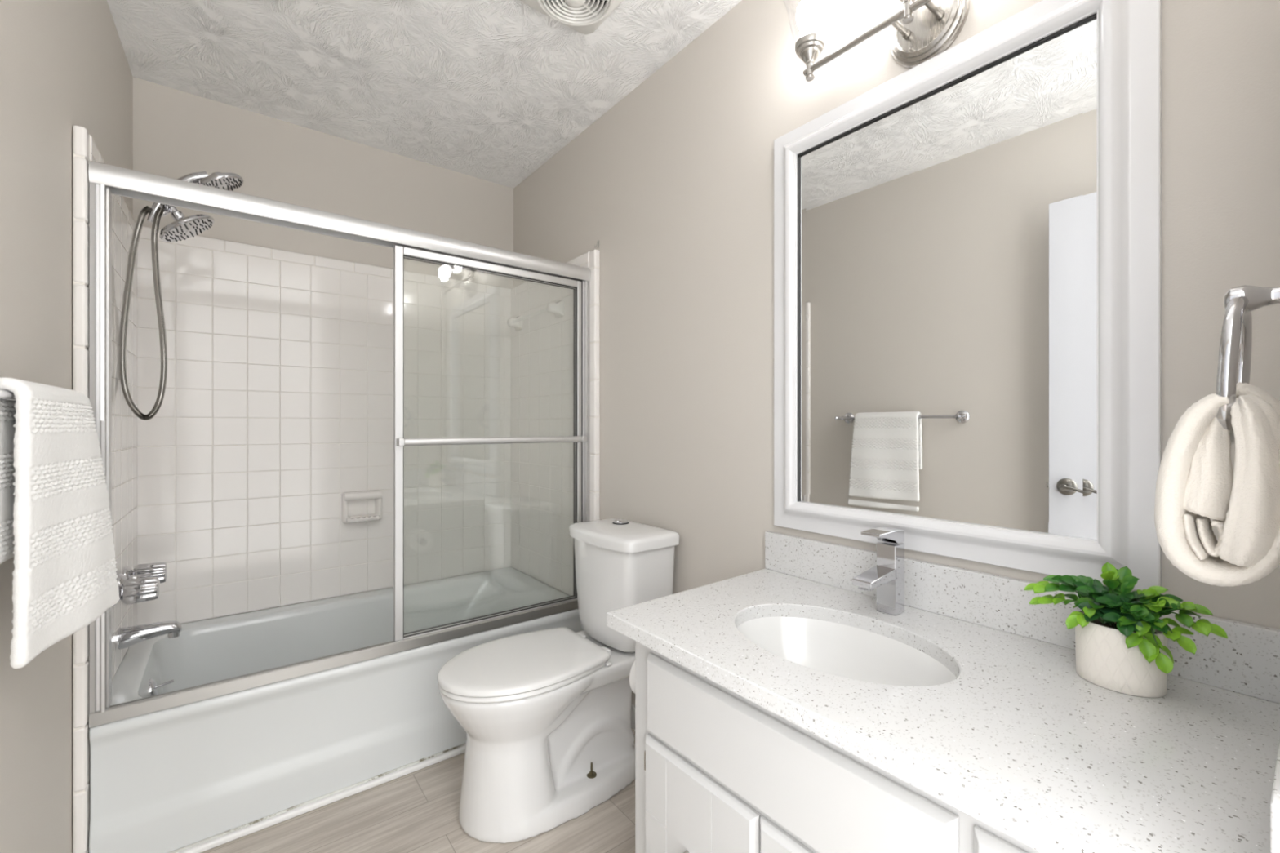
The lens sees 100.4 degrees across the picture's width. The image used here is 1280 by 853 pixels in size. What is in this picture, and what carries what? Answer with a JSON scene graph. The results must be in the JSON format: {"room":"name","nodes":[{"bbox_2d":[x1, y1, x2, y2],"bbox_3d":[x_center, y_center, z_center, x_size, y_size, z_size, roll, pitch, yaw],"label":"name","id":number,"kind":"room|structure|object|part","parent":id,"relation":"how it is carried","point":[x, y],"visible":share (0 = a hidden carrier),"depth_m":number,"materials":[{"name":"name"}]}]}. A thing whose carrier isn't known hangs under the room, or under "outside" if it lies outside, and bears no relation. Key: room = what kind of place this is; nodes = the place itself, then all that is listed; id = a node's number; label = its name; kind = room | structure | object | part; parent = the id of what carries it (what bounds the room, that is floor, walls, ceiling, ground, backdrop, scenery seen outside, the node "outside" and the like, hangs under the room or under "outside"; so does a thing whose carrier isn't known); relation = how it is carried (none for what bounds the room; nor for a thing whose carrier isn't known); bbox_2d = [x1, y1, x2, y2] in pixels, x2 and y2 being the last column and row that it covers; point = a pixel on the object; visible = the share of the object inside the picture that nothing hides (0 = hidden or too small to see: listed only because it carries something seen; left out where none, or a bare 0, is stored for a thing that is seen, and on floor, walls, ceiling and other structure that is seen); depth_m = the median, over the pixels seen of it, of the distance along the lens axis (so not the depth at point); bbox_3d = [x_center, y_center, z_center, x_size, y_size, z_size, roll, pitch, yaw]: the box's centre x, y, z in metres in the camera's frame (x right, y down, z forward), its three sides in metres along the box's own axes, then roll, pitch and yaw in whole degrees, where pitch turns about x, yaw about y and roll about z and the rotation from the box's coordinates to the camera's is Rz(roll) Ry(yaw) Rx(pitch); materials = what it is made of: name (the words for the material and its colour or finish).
{"room":"bathroom","nodes":[
{"label":"bathroom","id":0,"kind":"room"},
{"bbox_2d":[0,0,133,852],"bbox_3d":[-1.144,-0.070,0.884,0.100,2.440,2.804,0,0,-36],"label":"wall","id":1,"kind":"structure","parent":0,"point":[64,64],"depth_m":1.11,"materials":[{"name":"beige paint"}]},
{"bbox_2d":[0,389,15,401],"bbox_3d":[-1.050,-0.047,0.894,0.063,0.060,0.664,0,0,-36],"label":"wall towel bar","id":2,"kind":"object","parent":1,"relation":"attached to","point":[5,395],"visible":0.02,"depth_m":0.80,"materials":[{"name":"silver metal"}]},
{"bbox_2d":[0,377,119,668],"bbox_3d":[-1.044,0.147,0.953,0.128,0.445,0.344,0,0,-38],"label":"bath towel","id":3,"kind":"object","parent":2,"relation":"hanging from","point":[55,523],"visible":1,"depth_m":0.89,"materials":[{"name":"white fabric"}]},
{"bbox_2d":[72,124,89,852],"bbox_3d":[-1.383,0.206,1.319,0.024,1.885,0.045,0,0,-38],"label":"trim","id":4,"kind":"structure","parent":1,"relation":"attached to","point":[81,138],"depth_m":1.30,"materials":[{"name":"white tile"}]},
{"bbox_2d":[88,134,137,721],"bbox_3d":[-1.620,0.011,1.644,0.027,1.497,0.759,0,0,-36],"label":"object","id":5,"kind":"structure","parent":1,"relation":"attached to","point":[124,421],"depth_m":1.71,"materials":[{"name":"white tile"}]},
{"bbox_2d":[117,573,139,586],"bbox_3d":[-1.607,0.495,1.676,0.048,0.072,0.072,0,0,-38],"label":"handle","id":6,"kind":"object","parent":1,"relation":"attached to","point":[122,578],"visible":0.17,"depth_m":1.66,"materials":[{"name":"silver metal"}]},
{"bbox_3d":[-1.600,0.495,1.682,0.030,0.050,0.052,0,0,-38],"label":"knob","id":7,"kind":"part","parent":6,"relation":"part of","materials":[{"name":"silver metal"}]},
{"bbox_2d":[111,577,159,606],"bbox_3d":[-1.519,0.495,1.606,0.104,0.072,0.074,0,0,-38],"label":"handle","id":8,"kind":"object","parent":1,"relation":"attached to","point":[131,591],"visible":0.91,"depth_m":1.59,"materials":[{"name":"silver metal"}]},
{"bbox_2d":[124,562,167,582],"bbox_3d":[-1.651,0.495,1.782,0.104,0.072,0.074,0,0,-38],"label":"handle","id":9,"kind":"object","parent":1,"relation":"attached to","point":[159,570],"visible":0.61,"depth_m":1.77,"materials":[{"name":"silver metal"}]},
{"bbox_2d":[117,620,182,649],"bbox_3d":[-1.567,0.662,1.708,0.150,0.066,0.060,0,0,-38],"label":"tub spout","id":10,"kind":"object","parent":1,"relation":"attached to","point":[128,636],"visible":1,"depth_m":1.69,"materials":[{"name":"silver metal"}]},
{"bbox_2d":[119,195,214,420],"bbox_3d":[-1.534,-0.401,1.733,0.235,0.762,0.164,0,0,-38],"label":"shower fixture","id":11,"kind":"object","parent":1,"relation":"attached to","point":[183,228],"visible":0.98,"depth_m":1.69,"materials":[{"name":"silver metal"}]},
{"bbox_2d":[146,171,244,222],"bbox_3d":[-1.464,-0.751,1.762,0.246,0.209,0.132,0,0,-38],"label":"shower head","id":12,"kind":"object","parent":11,"relation":"attached to","point":[227,181],"visible":0.71,"depth_m":1.75},
{"bbox_2d":[167,742,466,852],"bbox_3d":[-0.865,1.141,1.694,1.252,0.019,0.020,0,0,-38],"label":"trim","id":13,"kind":"structure","parent":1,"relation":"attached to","point":[203,846],"depth_m":1.60,"materials":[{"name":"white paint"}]},
{"bbox_2d":[133,76,513,288],"bbox_3d":[-1.309,-0.070,2.466,1.503,2.440,0.100,0,0,-38],"label":"wall","id":14,"kind":"structure","parent":0,"point":[177,134],"depth_m":2.31,"materials":[{"name":"beige paint"}]},
{"bbox_2d":[136,226,511,625],"bbox_3d":[-1.274,0.011,2.410,1.503,1.497,0.030,0,0,-38],"label":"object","id":15,"kind":"structure","parent":14,"relation":"attached to","point":[277,404],"depth_m":2.27,"materials":[{"name":"white tile"}]},
{"bbox_2d":[342,489,382,523],"bbox_3d":[-1.236,0.360,2.380,0.160,0.136,0.077,0,0,-38],"label":"soap dish","id":16,"kind":"object","parent":14,"relation":"attached to","point":[376,495],"visible":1,"depth_m":2.36,"materials":[{"name":"white ceramic"}]},
{"bbox_2d":[200,727,635,852],"bbox_3d":[-0.367,1.190,1.109,1.885,0.080,3.400,0,0,-38],"label":"floor","id":17,"kind":"structure","parent":0,"point":[417,811],"depth_m":1.53,"materials":[{"name":"grey wood"}]},
{"bbox_2d":[88,567,583,852],"bbox_3d":[-1.028,0.950,2.084,1.474,0.400,0.792,0,0,-38],"label":"bathtub","id":18,"kind":"object","parent":17,"relation":"on","point":[166,780],"visible":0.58,"depth_m":1.67,"materials":[{"name":"white ceramic"}]},
{"bbox_3d":[-1.539,0.835,1.685,0.021,0.074,0.074,0,0,-38],"label":"overflow plate","id":19,"kind":"part","parent":18,"relation":"part of","materials":[{"name":"silver metal"}]},
{"bbox_3d":[-1.517,0.822,1.702,0.043,0.016,0.009,0,0,-38],"label":"trip lever","id":20,"kind":"part","parent":18,"relation":"part of","materials":[{"name":"silver metal"}]},
{"bbox_2d":[88,160,591,727],"bbox_3d":[-0.805,0.042,1.797,1.474,1.416,0.088,0,0,-38],"label":"sliding shower door","id":21,"kind":"structure","parent":18,"relation":"on","point":[105,180],"depth_m":1.68,"materials":[{"name":"silver metal"}]},
{"bbox_3d":[-0.809,-0.638,1.803,1.474,0.056,0.074,0,0,-38],"label":"header rail","id":22,"kind":"part","parent":21,"relation":"part of","materials":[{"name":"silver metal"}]},
{"bbox_3d":[-0.536,0.060,2.008,0.729,1.334,0.018,0,0,-38],"label":"door panel","id":23,"kind":"part","parent":21,"relation":"part of","materials":[{"name":"clear glass"}]},
{"bbox_3d":[-0.547,0.060,2.030,0.728,1.334,0.018,0,0,-38],"label":"door panel","id":24,"kind":"part","parent":21,"relation":"part of","materials":[{"name":"clear glass"}]},
{"bbox_2d":[437,517,679,843],"bbox_3d":[-0.265,0.744,1.710,0.742,0.813,0.386,0,0,-38],"label":"toilet","id":25,"kind":"object","parent":17,"relation":"on","point":[545,715],"visible":0.91,"depth_m":1.61,"materials":[{"name":"white ceramic"}]},
{"bbox_3d":[-0.366,0.733,1.627,0.477,0.016,0.362,0,0,-38],"label":"seat","id":26,"kind":"part","parent":25,"relation":"part of","materials":[{"name":"white plastic"}]},
{"bbox_3d":[-0.366,0.711,1.627,0.481,0.024,0.368,0,0,-38],"label":"lid","id":27,"kind":"part","parent":25,"relation":"part of","materials":[{"name":"white plastic"}]},
{"bbox_3d":[-0.265,0.945,1.710,0.726,0.409,0.362,0,0,-38],"label":"bowl","id":28,"kind":"part","parent":25,"relation":"part of","materials":[{"name":"white ceramic"}]},
{"bbox_3d":[-0.072,0.372,1.861,0.251,0.050,0.386,0,0,-38],"label":"tank lid","id":29,"kind":"part","parent":25,"relation":"part of","materials":[{"name":"white ceramic"}]},
{"bbox_3d":[-0.069,0.570,1.863,0.229,0.344,0.354,0,0,-38],"label":"tank","id":30,"kind":"part","parent":25,"relation":"part of","materials":[{"name":"white ceramic"}]},
{"bbox_2d":[635,640,1041,852],"bbox_3d":[0.461,0.793,0.936,0.590,0.714,0.899,0,0,-38],"label":"vanity cabinet","id":31,"kind":"object","parent":17,"relation":"on","point":[717,771],"visible":0.81,"depth_m":0.87,"materials":[{"name":"white paint"}]},
{"bbox_3d":[0.101,0.837,0.982,0.016,0.406,0.292,0,0,-38],"label":"cabinet door","id":32,"kind":"part","parent":31,"relation":"part of","materials":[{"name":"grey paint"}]},
{"bbox_3d":[0.283,0.837,0.749,0.016,0.406,0.291,0,0,-38],"label":"cabinet door","id":33,"kind":"part","parent":31,"relation":"part of","materials":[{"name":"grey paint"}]},
{"bbox_2d":[606,531,1279,852],"bbox_3d":[0.443,0.367,0.970,0.577,0.134,0.976,0,0,-38],"label":"countertop","id":34,"kind":"structure","parent":31,"relation":"on","point":[1053,759],"depth_m":0.78,"materials":[{"name":"white stone"}]},
{"bbox_2d":[737,616,956,686],"bbox_3d":[0.374,0.499,1.024,0.330,0.139,0.450,0,0,-38],"label":"sink basin","id":35,"kind":"object","parent":34,"relation":"in","point":[833,648],"visible":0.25,"depth_m":1.15,"materials":[{"name":"white ceramic"}]},
{"bbox_2d":[852,527,904,615],"bbox_3d":[0.509,0.313,1.136,0.139,0.182,0.043,0,0,-38],"label":"faucet","id":36,"kind":"object","parent":34,"relation":"on","point":[887,576],"visible":1,"depth_m":1.14,"materials":[{"name":"silver metal"}]},
{"bbox_3d":[0.495,0.321,1.125,0.103,0.034,0.043,0,0,-38],"label":"spout","id":37,"kind":"part","parent":36,"relation":"part of","materials":[{"name":"silver metal"}]},
{"bbox_3d":[0.523,0.237,1.147,0.104,0.030,0.043,0,0,-38],"label":"lever","id":38,"kind":"part","parent":36,"relation":"part of","materials":[{"name":"silver metal"}]},
{"bbox_2d":[1023,562,1227,697],"bbox_3d":[0.752,0.311,0.842,0.120,0.186,0.242,0,0,-38],"label":"potted plant","id":39,"kind":"object","parent":34,"relation":"on","point":[1121,640],"visible":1,"depth_m":0.81,"materials":[{"name":"green plant"}]},
{"bbox_3d":[0.759,0.357,0.844,0.096,0.095,0.109,0,0,-38],"label":"pot","id":40,"kind":"part","parent":39,"relation":"part of","materials":[{"name":"white ceramic"}]},
{"bbox_3d":[0.456,0.543,0.526,0.016,0.158,0.230,0,0,-38],"label":"drawer","id":41,"kind":"part","parent":31,"relation":"part of","materials":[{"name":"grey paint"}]},
{"bbox_2d":[106,0,742,188],"bbox_3d":[-0.551,-1.340,1.346,1.885,0.100,2.800,0,0,-38],"label":"ceiling","id":42,"kind":"structure","parent":0,"point":[491,91],"depth_m":1.90,"materials":[{"name":"white paint"}]},
{"bbox_2d":[520,0,623,34],"bbox_3d":[-0.192,-1.272,1.572,0.266,0.034,0.266,0,0,-38],"label":"fan","id":43,"kind":"object","parent":42,"relation":"attached to","point":[583,16],"visible":1,"depth_m":1.63,"materials":[{"name":"white plastic"}]},
{"bbox_2d":[542,0,609,23],"bbox_3d":[-0.192,-1.272,1.572,0.201,0.017,0.201,0,0,-38],"label":"grille","id":44,"kind":"object","parent":43,"relation":"attached to","point":[564,11],"depth_m":1.62,"materials":[{"name":"white plastic"}]},
{"bbox_2d":[513,0,1279,706],"bbox_3d":[0.184,-0.070,1.855,0.100,2.440,2.900,0,0,-38],"label":"wall","id":45,"kind":"structure","parent":0,"point":[673,185],"depth_m":1.61,"materials":[{"name":"beige paint"}]},
{"bbox_2d":[73,153,599,852],"bbox_3d":[-0.787,0.208,1.777,1.526,1.883,0.043,0,0,-37],"label":"trim","id":46,"kind":"structure","parent":45,"relation":"attached to","point":[74,155],"depth_m":2.22,"materials":[{"name":"white tile"}]},
{"bbox_2d":[506,300,564,331],"bbox_3d":[-0.517,-0.535,2.580,0.066,0.072,0.497,0,0,-38],"label":"towel bar","id":47,"kind":"object","parent":45,"relation":"attached to","point":[557,308],"visible":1,"depth_m":2.41,"materials":[{"name":"white ceramic"}]},
{"bbox_3d":[-0.647,-0.535,2.747,0.066,0.072,0.072,0,0,-38],"label":"ceramic post","id":48,"kind":"part","parent":47,"relation":"part of","materials":[{"name":"white ceramic"}]},
{"bbox_3d":[-0.386,-0.535,2.412,0.066,0.072,0.072,0,0,-38],"label":"ceramic post","id":49,"kind":"part","parent":47,"relation":"part of","materials":[{"name":"white ceramic"}]},
{"bbox_2d":[511,251,590,595],"bbox_3d":[-0.451,0.011,2.564,0.029,1.497,0.799,0,0,-38],"label":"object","id":50,"kind":"structure","parent":45,"relation":"attached to","point":[542,351],"depth_m":2.56,"materials":[{"name":"white tile"}]},
{"bbox_2d":[589,249,599,520],"bbox_3d":[-0.190,0.206,2.231,0.026,1.885,0.045,0,0,-38],"label":"trim","id":51,"kind":"structure","parent":45,"relation":"attached to","point":[593,255],"depth_m":2.21,"materials":[{"name":"white tile"}]},
{"bbox_2d":[631,704,635,729],"bbox_3d":[0.001,1.107,1.999,0.012,0.085,0.552,0,0,-38],"label":"baseboard","id":52,"kind":"structure","parent":45,"relation":"attached to","point":[633,718],"depth_m":2.02,"materials":[{"name":"white paint"}]},
{"bbox_2d":[782,0,969,81],"bbox_3d":[0.577,-0.943,1.135,0.164,0.274,0.618,0,0,-38],"label":"vanity light","id":53,"kind":"object","parent":45,"relation":"attached to","point":[922,30],"visible":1,"depth_m":1.18,"materials":[{"name":"silver metal"}]},
{"bbox_3d":[0.420,-1.013,1.316,0.138,0.134,0.138,0,0,-38],"label":"lamp shade","id":54,"kind":"part","parent":53,"relation":"part of","materials":[{"name":"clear glass"}]},
{"bbox_3d":[0.420,-1.002,1.316,0.066,0.107,0.066,0,0,-38],"label":"light bulb","id":55,"kind":"part","parent":53,"relation":"part of","materials":[{"name":"white glass"}]},
{"bbox_3d":[0.573,-0.880,1.175,0.069,0.018,0.018,0,0,-38],"label":"arm","id":56,"kind":"part","parent":53,"relation":"part of","materials":[{"name":"silver metal"}]},
{"bbox_3d":[0.616,-0.880,1.120,0.069,0.018,0.018,0,0,-38],"label":"arm","id":57,"kind":"part","parent":53,"relation":"part of","materials":[{"name":"silver metal"}]},
{"bbox_2d":[773,0,1161,590],"bbox_3d":[0.616,-0.264,1.187,0.038,1.083,0.784,0,0,-38],"label":"framed mirror","id":58,"kind":"object","parent":45,"relation":"attached to","point":[967,245],"visible":0.96,"depth_m":1.08,"materials":[{"name":"white paint"}]},
{"bbox_2d":[799,17,1096,539],"bbox_3d":[0.624,-0.265,1.195,0.004,0.936,0.628,0,0,-38],"label":"mirror glass","id":59,"kind":"object","parent":58,"relation":"attached to","point":[948,233],"depth_m":1.12,"materials":[{"name":"silver mirror"}]},
{"bbox_2d":[764,531,1279,703],"bbox_3d":[0.656,0.352,1.149,0.020,0.105,0.952,0,0,-38],"label":"backsplash","id":60,"kind":"structure","parent":45,"relation":"attached to","point":[1247,663],"depth_m":1.05,"materials":[{"name":"white stone"}]},
{"bbox_3d":[0.777,-0.070,0.545,0.575,2.440,0.104,0,0,-38],"label":"wall","id":61,"kind":"structure","parent":0,"visible":0},
{"bbox_2d":[1154,382,1279,586],"bbox_3d":[0.660,0.061,0.593,0.160,0.222,0.118,0,0,-38],"label":"hand towel","id":62,"kind":"object","parent":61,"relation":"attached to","point":[1197,483],"visible":0.98,"depth_m":0.57,"materials":[{"name":"white fabric"}]},
{"bbox_2d":[1216,284,1279,444],"bbox_3d":[0.690,-0.075,0.587,0.166,0.192,0.069,0,0,-38],"label":"towel ring","id":63,"kind":"object","parent":61,"relation":"attached to","point":[1234,357],"visible":0.8,"depth_m":0.57,"materials":[{"name":"silver metal"}]},
{"bbox_3d":[0.691,-0.143,0.586,0.056,0.056,0.066,0,0,-38],"label":"post","id":64,"kind":"part","parent":63,"relation":"part of","materials":[{"name":"silver metal"}]},
{"bbox_3d":[0.044,0.576,1.245,0.044,0.072,0.100,0,0,-38],"label":"toilet paper holder","id":65,"kind":"object","parent":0,"visible":0},
{"bbox_2d":[629,661,635,693],"bbox_3d":[0.040,0.590,1.250,0.110,0.110,0.074,0,0,-38],"label":"toilet paper roll","id":66,"kind":"object","parent":65,"relation":"on","point":[632,676],"visible":0.06,"depth_m":1.24,"materials":[{"name":"white paper"}]}
]}

